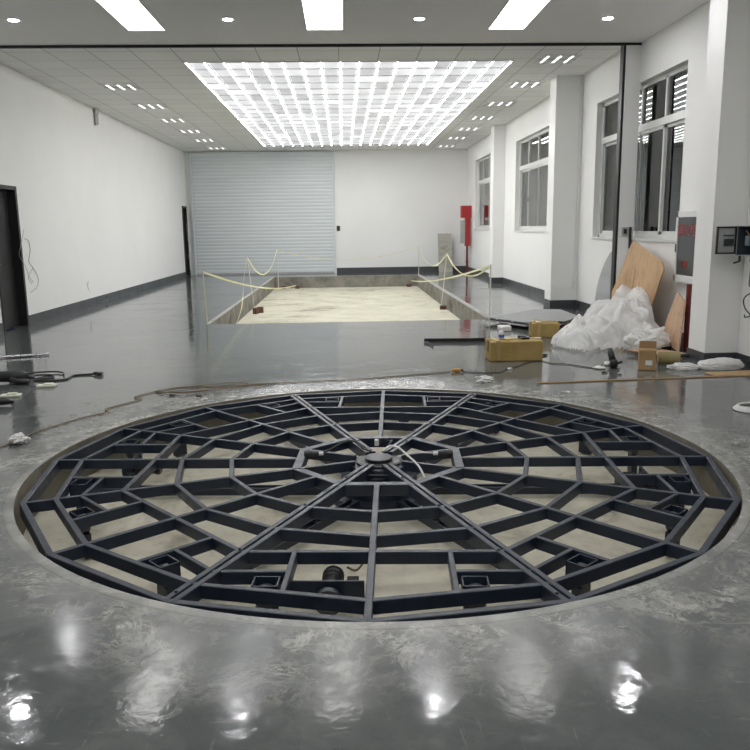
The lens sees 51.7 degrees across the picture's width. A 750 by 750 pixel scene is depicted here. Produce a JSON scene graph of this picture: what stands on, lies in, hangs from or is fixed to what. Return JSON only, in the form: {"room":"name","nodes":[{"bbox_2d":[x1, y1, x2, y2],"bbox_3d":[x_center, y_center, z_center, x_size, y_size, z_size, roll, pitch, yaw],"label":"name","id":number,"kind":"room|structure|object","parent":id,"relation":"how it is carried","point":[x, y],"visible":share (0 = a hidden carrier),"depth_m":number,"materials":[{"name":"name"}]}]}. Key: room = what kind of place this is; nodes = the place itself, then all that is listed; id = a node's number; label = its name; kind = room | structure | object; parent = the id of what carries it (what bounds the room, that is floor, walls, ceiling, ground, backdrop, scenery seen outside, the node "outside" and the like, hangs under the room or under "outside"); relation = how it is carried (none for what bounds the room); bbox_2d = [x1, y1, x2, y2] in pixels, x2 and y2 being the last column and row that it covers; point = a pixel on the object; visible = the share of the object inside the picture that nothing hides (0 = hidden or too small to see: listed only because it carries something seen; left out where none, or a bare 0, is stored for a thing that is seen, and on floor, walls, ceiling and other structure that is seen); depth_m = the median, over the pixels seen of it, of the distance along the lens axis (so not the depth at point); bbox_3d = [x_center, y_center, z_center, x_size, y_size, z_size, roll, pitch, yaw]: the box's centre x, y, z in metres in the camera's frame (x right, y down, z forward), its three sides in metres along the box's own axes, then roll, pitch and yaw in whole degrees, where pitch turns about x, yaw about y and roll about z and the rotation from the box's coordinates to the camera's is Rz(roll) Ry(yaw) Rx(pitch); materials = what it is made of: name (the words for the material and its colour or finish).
{"room":"industrial workshop","nodes":[
{"label":"industrial workshop","id":0,"kind":"room"},
{"bbox_2d":[0,63,189,328],"bbox_3d":[-5.727,-2.410,9.590,0.250,4.400,33.200,-1,11,-2],"label":"wall","id":1,"kind":"structure","parent":0,"point":[100,205],"depth_m":15.49,"materials":[{"name":"white paint"}]},
{"bbox_2d":[0,184,29,332],"bbox_3d":[-5.772,-1.813,12.019,0.220,2.220,0.950,-1,11,-2],"label":"door","id":2,"kind":"structure","parent":1,"relation":"in","point":[13,295],"depth_m":12.29,"materials":[{"name":"paint"}]},
{"bbox_2d":[19,230,38,292],"bbox_3d":[-5.688,-1.861,12.671,0.040,1.037,0.818,-2,11,-6],"label":"loose wire","id":3,"kind":"object","parent":1,"relation":"attached to","point":[23,230],"visible":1,"depth_m":12.77,"materials":[{"name":"grey metal"}]},
{"bbox_2d":[0,270,190,333],"bbox_3d":[-5.568,-0.379,9.982,0.012,0.160,33.200,-1,11,-2],"label":"baseboard","id":4,"kind":"structure","parent":1,"relation":"attached to","point":[52,313],"depth_m":15.92,"materials":[{"name":"grey paint"}]},
{"bbox_2d":[93,108,98,125],"bbox_3d":[-5.893,-5.446,16.352,0.060,0.340,0.220,-1,11,-2],"label":"wall bracket","id":5,"kind":"object","parent":1,"relation":"attached to","point":[95,111],"visible":1,"depth_m":16.29,"materials":[{"name":"grey metal"}]},
{"bbox_2d":[182,206,189,276],"bbox_3d":[-6.345,-4.418,25.585,0.220,2.280,0.700,-1,11,-2],"label":"door","id":6,"kind":"structure","parent":1,"relation":"in","point":[184,208],"depth_m":25.80,"materials":[{"name":"paint"}]},
{"bbox_2d":[0,46,620,151],"bbox_3d":[-1.292,-6.176,18.272,9.630,0.267,15.320,-1,11,-2],"label":"ceiling","id":7,"kind":"structure","parent":0,"point":[162,77],"depth_m":14.42,"materials":[{"name":"tile"}]},
{"bbox_2d":[98,84,141,90],"bbox_3d":[-4.574,-5.178,13.922,0.620,0.012,0.620,-1,11,-2],"label":"recessed light","id":8,"kind":"object","parent":7,"relation":"in","point":[110,87],"visible":1,"depth_m":13.92,"materials":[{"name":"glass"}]},
{"bbox_2d":[132,104,168,108],"bbox_3d":[-4.666,-5.594,16.111,0.620,0.012,0.620,-1,11,-2],"label":"recessed light","id":9,"kind":"object","parent":7,"relation":"in","point":[140,106],"visible":1,"depth_m":16.11,"materials":[{"name":"white"}]},
{"bbox_2d":[158,118,187,122],"bbox_3d":[-4.755,-5.994,18.221,0.620,0.012,0.620,-1,11,-2],"label":"recessed light","id":10,"kind":"object","parent":7,"relation":"in","point":[164,120],"visible":1,"depth_m":18.22,"materials":[{"name":"white"}]},
{"bbox_2d":[176,130,203,132],"bbox_3d":[-4.842,-6.385,20.283,0.620,0.012,0.620,-1,11,-2],"label":"recessed light","id":11,"kind":"object","parent":7,"relation":"in","point":[180,131],"visible":1,"depth_m":20.28,"materials":[{"name":"white"}]},
{"bbox_2d":[192,139,216,141],"bbox_3d":[-4.929,-6.777,22.344,0.620,0.012,0.620,-1,11,-2],"label":"recessed light","id":12,"kind":"object","parent":7,"relation":"in","point":[195,140],"visible":1,"depth_m":22.35,"materials":[{"name":"white"}]},
{"bbox_2d":[205,147,226,149],"bbox_3d":[-5.022,-7.196,24.553,0.620,0.012,0.620,-1,11,-2],"label":"recessed light","id":13,"kind":"object","parent":7,"relation":"in","point":[209,148],"visible":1,"depth_m":24.55,"materials":[{"name":"white"}]},
{"bbox_2d":[437,145,456,146],"bbox_3d":[2.301,-7.348,24.833,0.620,0.012,0.620,-1,11,-2],"label":"recessed light","id":14,"kind":"object","parent":7,"relation":"in","point":[438,145],"visible":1,"depth_m":24.77,"materials":[{"name":"white"}]},
{"bbox_2d":[445,137,467,139],"bbox_3d":[2.394,-6.929,22.624,0.620,0.012,0.620,-1,11,-2],"label":"recessed light","id":15,"kind":"object","parent":7,"relation":"in","point":[447,138],"visible":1,"depth_m":22.70,"materials":[{"name":"white"}]},
{"bbox_2d":[455,127,481,130],"bbox_3d":[2.481,-6.538,20.563,0.620,0.012,0.620,-1,11,-2],"label":"recessed light","id":16,"kind":"object","parent":7,"relation":"in","point":[458,128],"visible":1,"depth_m":20.49,"materials":[{"name":"white"}]},
{"bbox_2d":[468,116,496,119],"bbox_3d":[2.568,-6.147,18.501,0.620,0.012,0.620,-1,11,-2],"label":"recessed light","id":17,"kind":"object","parent":7,"relation":"in","point":[471,117],"visible":1,"depth_m":18.43,"materials":[{"name":"white"}]},
{"bbox_2d":[484,101,517,105],"bbox_3d":[2.657,-5.746,16.391,0.620,0.012,0.620,-1,11,-2],"label":"recessed light","id":18,"kind":"object","parent":7,"relation":"in","point":[489,103],"visible":1,"depth_m":16.36,"materials":[{"name":"white"}]},
{"bbox_2d":[505,81,545,87],"bbox_3d":[2.749,-5.331,14.202,0.620,0.012,0.620,-1,11,-2],"label":"recessed light","id":19,"kind":"object","parent":7,"relation":"in","point":[513,84],"visible":1,"depth_m":14.20,"materials":[{"name":"white"}]},
{"bbox_2d":[533,54,581,63],"bbox_3d":[2.839,-4.926,12.072,0.620,0.012,0.620,-1,11,-2],"label":"recessed light","id":20,"kind":"object","parent":7,"relation":"in","point":[543,59],"visible":1,"depth_m":12.07,"materials":[{"name":"white"}]},
{"bbox_2d":[184,149,467,274],"bbox_3d":[-1.584,-5.627,26.193,9.930,4.400,0.250,-1,11,-2],"label":"wall","id":21,"kind":"structure","parent":0,"point":[387,202],"depth_m":26.13,"materials":[{"name":"white paint"}]},
{"bbox_2d":[188,151,336,274],"bbox_3d":[-3.737,-5.400,25.959,4.810,4.000,0.105,-1,11,-2],"label":"roller shutter","id":22,"kind":"object","parent":21,"relation":"attached to","point":[252,205],"visible":0.99,"depth_m":25.94,"materials":[{"name":"grey metal"}]},
{"bbox_2d":[337,266,465,272],"bbox_3d":[0.927,-3.625,26.545,4.470,0.170,0.012,-1,11,-2],"label":"baseboard","id":23,"kind":"structure","parent":21,"relation":"attached to","point":[425,268],"depth_m":26.53,"materials":[{"name":"grey paint"}]},
{"bbox_2d":[237,286,459,323],"bbox_3d":[-0.660,-1.614,18.741,4.540,0.100,12.350,-1,11,-2],"label":"floor","id":24,"kind":"structure","parent":0,"point":[391,303],"depth_m":18.74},
{"bbox_2d":[247,258,254,307],"bbox_3d":[-2.803,-2.037,17.476,0.193,1.263,0.021,6,13,33],"label":"stick","id":25,"kind":"object","parent":24,"relation":"on","point":[247,258],"visible":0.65,"depth_m":17.46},
{"bbox_2d":[247,250,276,274],"bbox_3d":[-2.963,-3.004,20.802,0.012,0.592,6.804,-1,11,-1],"label":"barrier tape","id":26,"kind":"object","parent":25,"relation":"attached to","point":[276,250],"visible":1,"depth_m":19.81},
{"bbox_2d":[253,307,258,313],"bbox_3d":[-2.668,-1.438,17.325,0.090,0.136,0.140,3,11,19],"label":"brick","id":27,"kind":"object","parent":24,"relation":"on","point":[255,310],"visible":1,"depth_m":17.26,"materials":[{"name":"brick"}]},
{"bbox_2d":[208,275,488,323],"bbox_3d":[-0.662,-1.789,18.708,4.780,0.456,12.590,-1,11,-2],"label":"trim","id":28,"kind":"structure","parent":24,"relation":"on","point":[454,306],"depth_m":24.12,"materials":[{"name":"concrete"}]},
{"bbox_2d":[441,253,446,304],"bbox_3d":[1.562,-2.119,17.543,0.170,1.282,0.021,8,14,39],"label":"stick","id":29,"kind":"object","parent":24,"relation":"on","point":[446,253],"visible":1,"depth_m":17.54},
{"bbox_2d":[419,247,445,265],"bbox_3d":[1.512,-3.206,21.079,0.012,0.457,7.454,-1,11,-1],"label":"barrier tape","id":30,"kind":"object","parent":29,"relation":"attached to","point":[419,247],"visible":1,"depth_m":20.69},
{"bbox_2d":[0,0,709,44],"bbox_3d":[-0.598,-2.988,1.832,9.630,0.200,17.960,-1,11,-2],"label":"ceiling","id":31,"kind":"structure","parent":0,"point":[43,22],"depth_m":9.58,"materials":[{"name":"paint"}]},
{"bbox_2d":[5,18,20,21],"bbox_3d":[-4.326,-4.241,9.251,0.170,0.012,0.170,-1,11,-2],"label":"recessed light","id":32,"kind":"object","parent":31,"relation":"in","point":[6,19],"visible":1,"depth_m":9.24,"materials":[{"name":"white plastic"}]},
{"bbox_2d":[95,0,165,30],"bbox_3d":[-2.837,-4.138,8.600,0.474,0.012,2.444,-1,11,-2],"label":"recessed light","id":33,"kind":"object","parent":31,"relation":"in","point":[132,15],"visible":1,"depth_m":9.07,"materials":[{"name":"white plastic"}]},
{"bbox_2d":[221,17,234,21],"bbox_3d":[-1.778,-4.295,9.348,0.170,0.012,0.170,-1,11,-2],"label":"recessed light","id":34,"kind":"object","parent":31,"relation":"in","point":[227,19],"visible":1,"depth_m":9.33,"materials":[{"name":"white"}]},
{"bbox_2d":[301,0,343,29],"bbox_3d":[-0.589,-4.184,8.686,0.474,0.012,2.444,-1,11,-2],"label":"recessed light","id":35,"kind":"object","parent":31,"relation":"in","point":[318,14],"visible":1,"depth_m":9.17,"materials":[{"name":"white"}]},
{"bbox_2d":[412,17,425,20],"bbox_3d":[0.540,-4.343,9.437,0.170,0.012,0.170,-1,11,-2],"label":"recessed light","id":36,"kind":"object","parent":31,"relation":"in","point":[414,18],"visible":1,"depth_m":9.42,"materials":[{"name":"white"}]},
{"bbox_2d":[488,0,550,29],"bbox_3d":[1.738,-4.233,8.775,0.474,0.012,2.444,-1,11,-2],"label":"recessed light","id":37,"kind":"object","parent":31,"relation":"in","point":[516,14],"visible":1,"depth_m":9.28,"materials":[{"name":"white"}]},
{"bbox_2d":[601,16,614,19],"bbox_3d":[2.868,-4.391,9.526,0.170,0.012,0.170,-1,11,-2],"label":"recessed light","id":38,"kind":"object","parent":31,"relation":"in","point":[606,17],"visible":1,"depth_m":9.51,"materials":[{"name":"white"}]},
{"bbox_2d":[0,271,749,749],"bbox_3d":[-0.863,-0.399,10.177,9.430,0.001,33.200,-1,11,-2],"label":"floor","id":39,"kind":"structure","parent":0,"point":[662,662],"depth_m":2.95,"materials":[{"name":"concrete"}]},
{"bbox_2d":[0,397,13,404],"bbox_3d":[-3.321,0.237,6.801,0.278,0.080,0.080,-3,11,-10],"label":"tool","id":40,"kind":"object","parent":39,"relation":"on","point":[3,400],"visible":1,"depth_m":6.79,"materials":[{"name":"black plastic"}]},
{"bbox_2d":[0,392,21,397],"bbox_3d":[-3.394,0.183,7.206,0.180,0.035,0.100,-2,11,-8],"label":"foam piece","id":41,"kind":"object","parent":39,"relation":"on","point":[9,394],"visible":0.99,"depth_m":7.18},
{"bbox_2d":[0,370,34,384],"bbox_3d":[-3.674,0.018,7.824,0.422,0.133,0.193,1,11,7],"label":"drill","id":42,"kind":"object","parent":39,"relation":"on","point":[14,376],"visible":1,"depth_m":7.79,"materials":[{"name":"black plastic"}]},
{"bbox_2d":[7,432,30,443],"bbox_3d":[-2.569,0.455,5.575,0.167,0.088,0.138,-1,11,-2],"label":"paper scrap","id":43,"kind":"object","parent":39,"relation":"on","point":[18,438],"visible":1,"depth_m":5.56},
{"bbox_2d":[0,353,48,358],"bbox_3d":[-4.645,-0.206,9.326,1.326,0.032,0.032,-5,12,-23],"label":"tube","id":44,"kind":"object","parent":39,"relation":"on","point":[35,354],"visible":1,"depth_m":9.46,"materials":[{"name":"metal"}]},
{"bbox_2d":[27,371,64,375],"bbox_3d":[-3.529,-0.027,8.248,0.441,0.056,0.227,-3,11,-13],"label":"cord","id":45,"kind":"object","parent":39,"relation":"on","point":[38,371],"visible":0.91,"depth_m":8.30,"materials":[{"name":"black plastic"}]},
{"bbox_2d":[36,383,57,387],"bbox_3d":[-3.243,0.098,7.644,0.180,0.035,0.100,-2,11,-8],"label":"foam piece","id":46,"kind":"object","parent":39,"relation":"on","point":[44,385],"visible":1,"depth_m":7.61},
{"bbox_2d":[33,373,92,381],"bbox_3d":[-3.289,0.012,8.064,0.659,0.052,0.359,-1,11,-2],"label":"cord","id":47,"kind":"object","parent":39,"relation":"on","point":[53,376],"visible":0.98,"depth_m":8.03,"materials":[{"name":"black plastic"}]},
{"bbox_2d":[93,372,102,375],"bbox_3d":[-2.937,-0.013,8.201,0.103,0.037,0.088,-1,11,-2],"label":"plug","id":48,"kind":"object","parent":39,"relation":"on","point":[94,373],"visible":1,"depth_m":8.18,"materials":[{"name":"black plastic"}]},
{"bbox_2d":[202,271,207,324],"bbox_3d":[-2.721,-1.232,12.386,0.041,0.860,0.021,-1,11,-2],"label":"stick","id":49,"kind":"object","parent":39,"relation":"on","point":[202,271],"visible":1,"depth_m":12.38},
{"bbox_2d":[204,272,294,288],"bbox_3d":[-2.607,-2.211,18.217,0.012,1.112,11.826,-1,11,1],"label":"barrier tape","id":50,"kind":"object","parent":49,"relation":"attached to","point":[204,272],"visible":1,"depth_m":15.44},
{"bbox_2d":[155,382,273,392],"bbox_3d":[-1.536,0.114,7.457,1.112,0.022,0.306,-7,12,-28],"label":"cable","id":51,"kind":"object","parent":39,"relation":"on","point":[228,382],"visible":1,"depth_m":7.41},
{"bbox_2d":[0,371,449,447],"bbox_3d":[-1.486,0.202,7.029,4.915,0.009,1.282,-10,14,-40],"label":"extension cord","id":52,"kind":"object","parent":39,"relation":"on","point":[444,371],"visible":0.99,"depth_m":7.51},
{"bbox_2d":[438,233,452,271],"bbox_3d":[2.373,-4.132,26.151,0.470,1.282,0.382,-1,11,-2],"label":"leaning board","id":53,"kind":"object","parent":39,"relation":"on","point":[445,239],"visible":0.93,"depth_m":26.14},
{"bbox_2d":[424,338,484,346],"bbox_3d":[1.254,-0.433,10.073,1.201,0.050,0.419,-1,11,-2],"label":"steel angle","id":54,"kind":"object","parent":39,"relation":"on","point":[429,341],"visible":0.8,"depth_m":10.23,"materials":[{"name":"black metal"}]},
{"bbox_2d":[451,368,462,371],"bbox_3d":[0.862,-0.050,8.107,0.126,0.044,0.044,-3,11,-10],"label":"connector","id":55,"kind":"object","parent":39,"relation":"on","point":[455,369],"visible":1,"depth_m":8.09,"materials":[{"name":"orange plastic"}]},
{"bbox_2d":[460,206,471,271],"bbox_3d":[3.002,-4.491,25.598,0.340,2.170,0.260,-1,11,-2],"label":"tall cabinet","id":56,"kind":"object","parent":39,"relation":"on","point":[465,211],"visible":0.98,"depth_m":25.46,"materials":[{"name":"red metal"}]},
{"bbox_2d":[474,375,493,382],"bbox_3d":[1.065,0.030,7.614,0.197,0.065,0.166,-1,11,-2],"label":"glove","id":57,"kind":"object","parent":39,"relation":"on","point":[485,378],"visible":1,"depth_m":7.57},
{"bbox_2d":[488,264,491,326],"bbox_3d":[1.736,-1.197,11.673,0.021,0.940,0.043,-7,12,-28],"label":"stick","id":58,"kind":"object","parent":39,"relation":"on","point":[490,264],"visible":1,"depth_m":11.66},
{"bbox_2d":[411,265,489,281],"bbox_3d":[1.435,-2.299,17.937,0.013,1.102,12.753,-1,11,-3],"label":"barrier tape","id":59,"kind":"object","parent":58,"relation":"attached to","point":[488,265],"visible":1,"depth_m":14.97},
{"bbox_2d":[447,254,489,276],"bbox_3d":[1.677,-2.036,14.508,0.012,0.342,5.904,-1,11,-1],"label":"barrier tape","id":60,"kind":"object","parent":58,"relation":"attached to","point":[484,270],"visible":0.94,"depth_m":13.85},
{"bbox_2d":[497,325,510,330],"bbox_3d":[1.891,-0.687,11.308,0.170,0.070,0.200,-1,11,-2],"label":"package","id":61,"kind":"object","parent":39,"relation":"on","point":[505,327],"visible":0.87,"depth_m":11.21,"materials":[{"name":"white plastic"}]},
{"bbox_2d":[485,337,542,361],"bbox_3d":[1.587,-0.300,8.851,0.628,0.238,0.346,-2,11,-4],"label":"carton","id":62,"kind":"object","parent":39,"relation":"on","point":[514,349],"visible":0.99,"depth_m":8.70,"materials":[{"name":"cardboard"}]},
{"bbox_2d":[498,327,503,339],"bbox_3d":[1.436,-0.473,8.793,0.070,0.137,0.070,-1,11,-2],"label":"glue bottle","id":63,"kind":"object","parent":62,"relation":"on","point":[501,332],"visible":1,"depth_m":8.77,"materials":[{"name":"white plastic"}]},
{"bbox_2d":[517,335,529,338],"bbox_3d":[1.694,-0.433,8.848,0.122,0.030,0.152,-1,11,-2],"label":"tape measure","id":64,"kind":"object","parent":62,"relation":"on","point":[518,336],"visible":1,"depth_m":8.82,"materials":[{"name":"black plastic"}]},
{"bbox_2d":[463,360,603,372],"bbox_3d":[1.664,-0.109,8.380,1.564,0.034,0.575,-3,11,-9],"label":"extension cord","id":65,"kind":"object","parent":39,"relation":"on","point":[536,360],"visible":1,"depth_m":8.32,"materials":[{"name":"black plastic"}]},
{"bbox_2d":[529,320,559,337],"bbox_3d":[2.323,-0.635,10.622,0.388,0.212,0.326,0,11,2],"label":"carton","id":66,"kind":"object","parent":39,"relation":"on","point":[537,328],"visible":0.91,"depth_m":10.48,"materials":[{"name":"cardboard"}]},
{"bbox_2d":[592,365,605,368],"bbox_3d":[2.381,-0.083,8.209,0.148,0.029,0.111,-1,11,-2],"label":"paper scrap","id":67,"kind":"object","parent":39,"relation":"on","point":[599,366],"visible":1,"depth_m":8.18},
{"bbox_2d":[595,251,611,300],"bbox_3d":[3.676,-1.455,12.175,0.093,1.188,1.100,-1,11,-2],"label":"plate","id":68,"kind":"object","parent":39,"relation":"on","point":[603,287],"visible":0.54,"depth_m":12.32,"materials":[{"name":"metal"}]},
{"bbox_2d":[551,284,665,351],"bbox_3d":[2.866,-0.797,10.095,1.330,0.706,1.764,-1,11,-2],"label":"heap","id":69,"kind":"object","parent":39,"relation":"on","point":[605,324],"visible":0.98,"depth_m":9.61,"materials":[{"name":"plastic"}]},
{"bbox_2d":[607,348,622,368],"bbox_3d":[2.522,-0.174,8.134,0.159,0.209,0.152,3,11,17],"label":"grinder","id":70,"kind":"object","parent":39,"relation":"on","point":[614,363],"visible":1,"depth_m":8.12,"materials":[{"name":"black plastic"}]},
{"bbox_2d":[611,241,663,306],"bbox_3d":[3.567,-1.200,10.609,0.150,1.255,1.700,-1,11,-2],"label":"plywood sheet","id":71,"kind":"object","parent":39,"relation":"on","point":[649,270],"visible":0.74,"depth_m":10.41,"materials":[{"name":"wood"}]},
{"bbox_2d":[538,375,749,383],"bbox_3d":[2.743,0.037,7.600,2.346,0.012,0.022,-2,11,-6],"label":"batten","id":72,"kind":"object","parent":39,"relation":"on","point":[727,375],"visible":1,"depth_m":7.57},
{"bbox_2d":[638,341,656,370],"bbox_3d":[2.844,-0.203,8.089,0.188,0.298,0.162,3,11,17],"label":"carton","id":73,"kind":"object","parent":39,"relation":"on","point":[646,355],"visible":1,"depth_m":8.04,"materials":[{"name":"brown cardboard"}]},
{"bbox_2d":[627,349,685,354],"bbox_3d":[3.291,-0.272,9.029,0.529,0.048,0.420,-6,12,-27],"label":"plywood offcut","id":74,"kind":"object","parent":39,"relation":"on","point":[635,350],"visible":0.46,"depth_m":9.07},
{"bbox_2d":[623,327,670,348],"bbox_3d":[3.246,-0.449,9.290,0.611,0.259,0.372,-1,11,-2],"label":"plastic bag","id":75,"kind":"object","parent":74,"relation":"on","point":[632,339],"visible":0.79,"depth_m":9.19,"materials":[{"name":"plastic"}]},
{"bbox_2d":[657,351,680,364],"bbox_3d":[3.177,-0.183,8.372,0.226,0.144,0.144,2,11,13],"label":"tin can","id":76,"kind":"object","parent":39,"relation":"on","point":[668,358],"visible":0.94,"depth_m":8.32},
{"bbox_2d":[664,292,685,351],"bbox_3d":[3.619,-0.649,9.323,0.123,0.673,0.571,-1,11,0],"label":"plywood sheet","id":77,"kind":"object","parent":39,"relation":"on","point":[673,326],"visible":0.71,"depth_m":9.27,"materials":[{"name":"wood"}]},
{"bbox_2d":[666,362,700,369],"bbox_3d":[3.231,-0.100,8.107,0.335,0.079,0.238,-1,11,-2],"label":"plastic bag","id":78,"kind":"object","parent":39,"relation":"on","point":[676,366],"visible":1,"depth_m":8.04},
{"bbox_2d":[682,284,691,349],"bbox_3d":[3.764,-0.696,9.297,0.098,0.790,0.100,-1,11,-2],"label":"riser pipe","id":79,"kind":"object","parent":39,"relation":"on","point":[685,343],"visible":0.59,"depth_m":9.27,"materials":[{"name":"metal"}]},
{"bbox_2d":[697,357,744,369],"bbox_3d":[3.606,-0.123,8.066,0.523,0.128,0.250,-1,11,-2],"label":"plastic bag","id":80,"kind":"object","parent":39,"relation":"on","point":[722,363],"visible":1,"depth_m":8.00,"materials":[{"name":"plastic"}]},
{"bbox_2d":[704,370,749,376],"bbox_3d":[3.628,-0.014,7.802,0.530,0.012,0.220,-3,11,-10],"label":"cardboard sheet","id":81,"kind":"object","parent":39,"relation":"on","point":[743,372],"visible":1,"depth_m":7.79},
{"bbox_2d":[733,402,749,412],"bbox_3d":[3.098,0.263,6.293,0.358,0.042,0.278,-1,11,-2],"label":"cable coil","id":82,"kind":"object","parent":39,"relation":"on","point":[739,407],"visible":1,"depth_m":6.26,"materials":[{"name":"plastic"}]},
{"bbox_3d":[1.404,-3.673,24.780,0.031,0.910,0.021,-1,11,-2],"label":"stick","id":83,"kind":"object","parent":39,"relation":"on","visible":0},
{"bbox_2d":[278,246,418,259],"bbox_3d":[-0.821,-3.832,24.428,4.508,0.381,0.003,-2,11,-8],"label":"barrier tape","id":84,"kind":"object","parent":83,"relation":"attached to","point":[418,246],"visible":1,"depth_m":24.44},
{"bbox_3d":[1.981,-0.791,11.903,0.120,0.050,0.100,-1,11,-2],"label":"wood block","id":85,"kind":"object","parent":39,"relation":"on","visible":0},
{"bbox_2d":[482,319,572,326],"bbox_3d":[2.633,-0.891,12.213,1.266,0.012,1.953,10,15,43],"label":"plate","id":86,"kind":"object","parent":85,"relation":"on","point":[491,320],"visible":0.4,"depth_m":11.71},
{"bbox_2d":[484,309,576,323],"bbox_3d":[2.679,-0.937,12.264,1.266,0.012,1.953,9,14,42],"label":"plate","id":87,"kind":"object","parent":86,"relation":"on","point":[526,316],"visible":0.85,"depth_m":12.20,"materials":[{"name":"metal"}]},
{"bbox_2d":[23,420,733,617],"bbox_3d":[0.018,0.818,5.219,4.460,0.001,4.460,-1,11,-2],"label":"floor","id":88,"kind":"structure","parent":0,"point":[390,579],"depth_m":4.66,"materials":[{"name":"concrete"}]},
{"bbox_2d":[13,389,742,534],"bbox_3d":[0.016,0.681,5.193,4.420,0.280,4.420,-1,11,-2],"label":"wall","id":89,"kind":"structure","parent":88,"relation":"on","point":[704,479],"depth_m":5.88,"materials":[{"name":"concrete"}]},
{"bbox_2d":[19,390,740,621],"bbox_3d":[0.026,0.648,5.180,4.368,0.345,4.368,-1,11,-2],"label":"frame","id":90,"kind":"object","parent":88,"relation":"on","point":[374,488],"visible":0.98,"depth_m":4.42,"materials":[{"name":"black metal"}]},
{"bbox_2d":[489,125,505,277],"bbox_3d":[3.234,-4.488,20.459,0.310,4.120,0.430,-1,11,-2],"label":"wall pillar","id":91,"kind":"structure","parent":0,"point":[498,132],"depth_m":20.27,"materials":[{"name":"white paint"}]},
{"bbox_2d":[488,277,502,282],"bbox_3d":[3.249,-2.560,20.825,0.312,0.155,0.454,-1,11,-2],"label":"baseboard","id":92,"kind":"structure","parent":91,"relation":"attached to","point":[498,279],"depth_m":20.60,"materials":[{"name":"grey paint"}]},
{"bbox_2d":[544,75,583,299],"bbox_3d":[3.416,-3.261,14.001,0.490,4.120,0.420,-1,11,-2],"label":"wall pillar","id":93,"kind":"structure","parent":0,"point":[564,89],"depth_m":13.81,"materials":[{"name":"white paint"}]},
{"bbox_2d":[543,298,575,308],"bbox_3d":[3.431,-1.334,14.368,0.492,0.155,0.444,-1,11,-2],"label":"baseboard","id":94,"kind":"structure","parent":93,"relation":"attached to","point":[551,304],"depth_m":14.15,"materials":[{"name":"grey paint"}]},
{"bbox_2d":[572,78,581,288],"bbox_3d":[3.594,-3.358,13.746,0.050,3.640,0.040,-1,11,-2],"label":"conduit","id":95,"kind":"object","parent":93,"relation":"attached to","point":[573,281],"visible":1,"depth_m":13.74,"materials":[{"name":"white plastic"}]},
{"bbox_2d":[467,1,749,355],"bbox_3d":[3.944,-2.611,9.960,0.250,4.400,33.200,-1,11,-2],"label":"wall","id":96,"kind":"structure","parent":0,"point":[685,41],"depth_m":12.96,"materials":[{"name":"white paint"}]},
{"bbox_2d":[474,155,490,229],"bbox_3d":[3.367,-5.391,22.931,0.243,2.155,3.590,-1,11,-2],"label":"window","id":97,"kind":"structure","parent":96,"relation":"in","point":[484,164],"depth_m":23.67,"materials":[{"name":"clear glass"}]},
{"bbox_2d":[513,128,548,232],"bbox_3d":[3.611,-4.260,17.172,0.243,2.150,3.640,-1,11,-2],"label":"window","id":98,"kind":"structure","parent":96,"relation":"in","point":[533,185],"depth_m":17.55,"materials":[{"name":"clear glass"}]},
{"bbox_2d":[468,267,749,367],"bbox_3d":[3.841,-0.573,10.342,0.012,0.155,33.200,-1,11,-2],"label":"baseboard","id":99,"kind":"structure","parent":96,"relation":"attached to","point":[580,305],"depth_m":16.89,"materials":[{"name":"grey paint"}]},
{"bbox_2d":[591,63,687,242],"bbox_3d":[3.859,-3.082,11.303,0.243,2.205,3.460,-1,11,-2],"label":"window","id":100,"kind":"structure","parent":96,"relation":"in","point":[662,107],"depth_m":10.80,"materials":[{"name":"clear glass"}]},
{"bbox_2d":[673,210,696,283],"bbox_3d":[3.815,-1.545,9.342,0.100,0.860,0.740,-1,11,-2],"label":"cabinet","id":101,"kind":"object","parent":96,"relation":"attached to","point":[685,232],"visible":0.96,"depth_m":9.43,"materials":[{"name":"metal"}]},
{"bbox_2d":[715,226,749,317],"bbox_3d":[3.726,-1.039,7.830,0.412,0.927,0.410,-1,11,-2],"label":"box","id":102,"kind":"object","parent":96,"relation":"attached to","point":[735,240],"visible":1,"depth_m":7.94,"materials":[{"name":"grey metal"}]},
{"bbox_2d":[616,45,641,279],"bbox_3d":[3.663,-2.724,11.292,0.225,4.070,0.160,-1,11,-2],"label":"wall","id":103,"kind":"structure","parent":0,"point":[632,85],"depth_m":11.11,"materials":[{"name":"white paint"}]},
{"bbox_2d":[0,43,641,48],"bbox_3d":[-0.971,-4.615,10.717,9.430,0.155,0.128,-1,11,-2],"label":"trim","id":104,"kind":"structure","parent":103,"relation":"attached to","point":[426,44],"depth_m":10.67,"materials":[{"name":"paint"}]},
{"bbox_2d":[610,45,625,298],"bbox_3d":[3.533,-2.705,11.285,0.034,4.000,0.130,-1,11,-2],"label":"trim","id":105,"kind":"structure","parent":103,"relation":"attached to","point":[623,48],"depth_m":11.20,"materials":[{"name":"paint"}]},
{"bbox_2d":[621,227,627,235],"bbox_3d":[3.653,-2.101,11.310,0.090,0.120,0.036,-1,11,-2],"label":"switch box","id":106,"kind":"object","parent":103,"relation":"attached to","point":[624,231],"visible":1,"depth_m":11.29,"materials":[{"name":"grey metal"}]},
{"bbox_2d":[628,227,631,248],"bbox_3d":[3.734,-2.009,11.329,0.030,0.310,0.040,-1,11,-2],"label":"duct","id":107,"kind":"object","parent":103,"relation":"attached to","point":[630,228],"visible":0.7,"depth_m":11.31,"materials":[{"name":"black plastic"}]},
{"bbox_2d":[688,0,749,352],"bbox_3d":[3.720,-2.165,8.222,0.370,4.120,0.400,-1,11,-2],"label":"wall pillar","id":108,"kind":"structure","parent":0,"point":[724,172],"depth_m":8.10,"materials":[{"name":"white paint"}]},
{"bbox_2d":[686,347,737,361],"bbox_3d":[3.735,-0.220,8.591,0.372,0.120,0.424,-1,11,-2],"label":"baseboard","id":109,"kind":"structure","parent":108,"relation":"attached to","point":[695,355],"depth_m":8.39,"materials":[{"name":"grey paint"}]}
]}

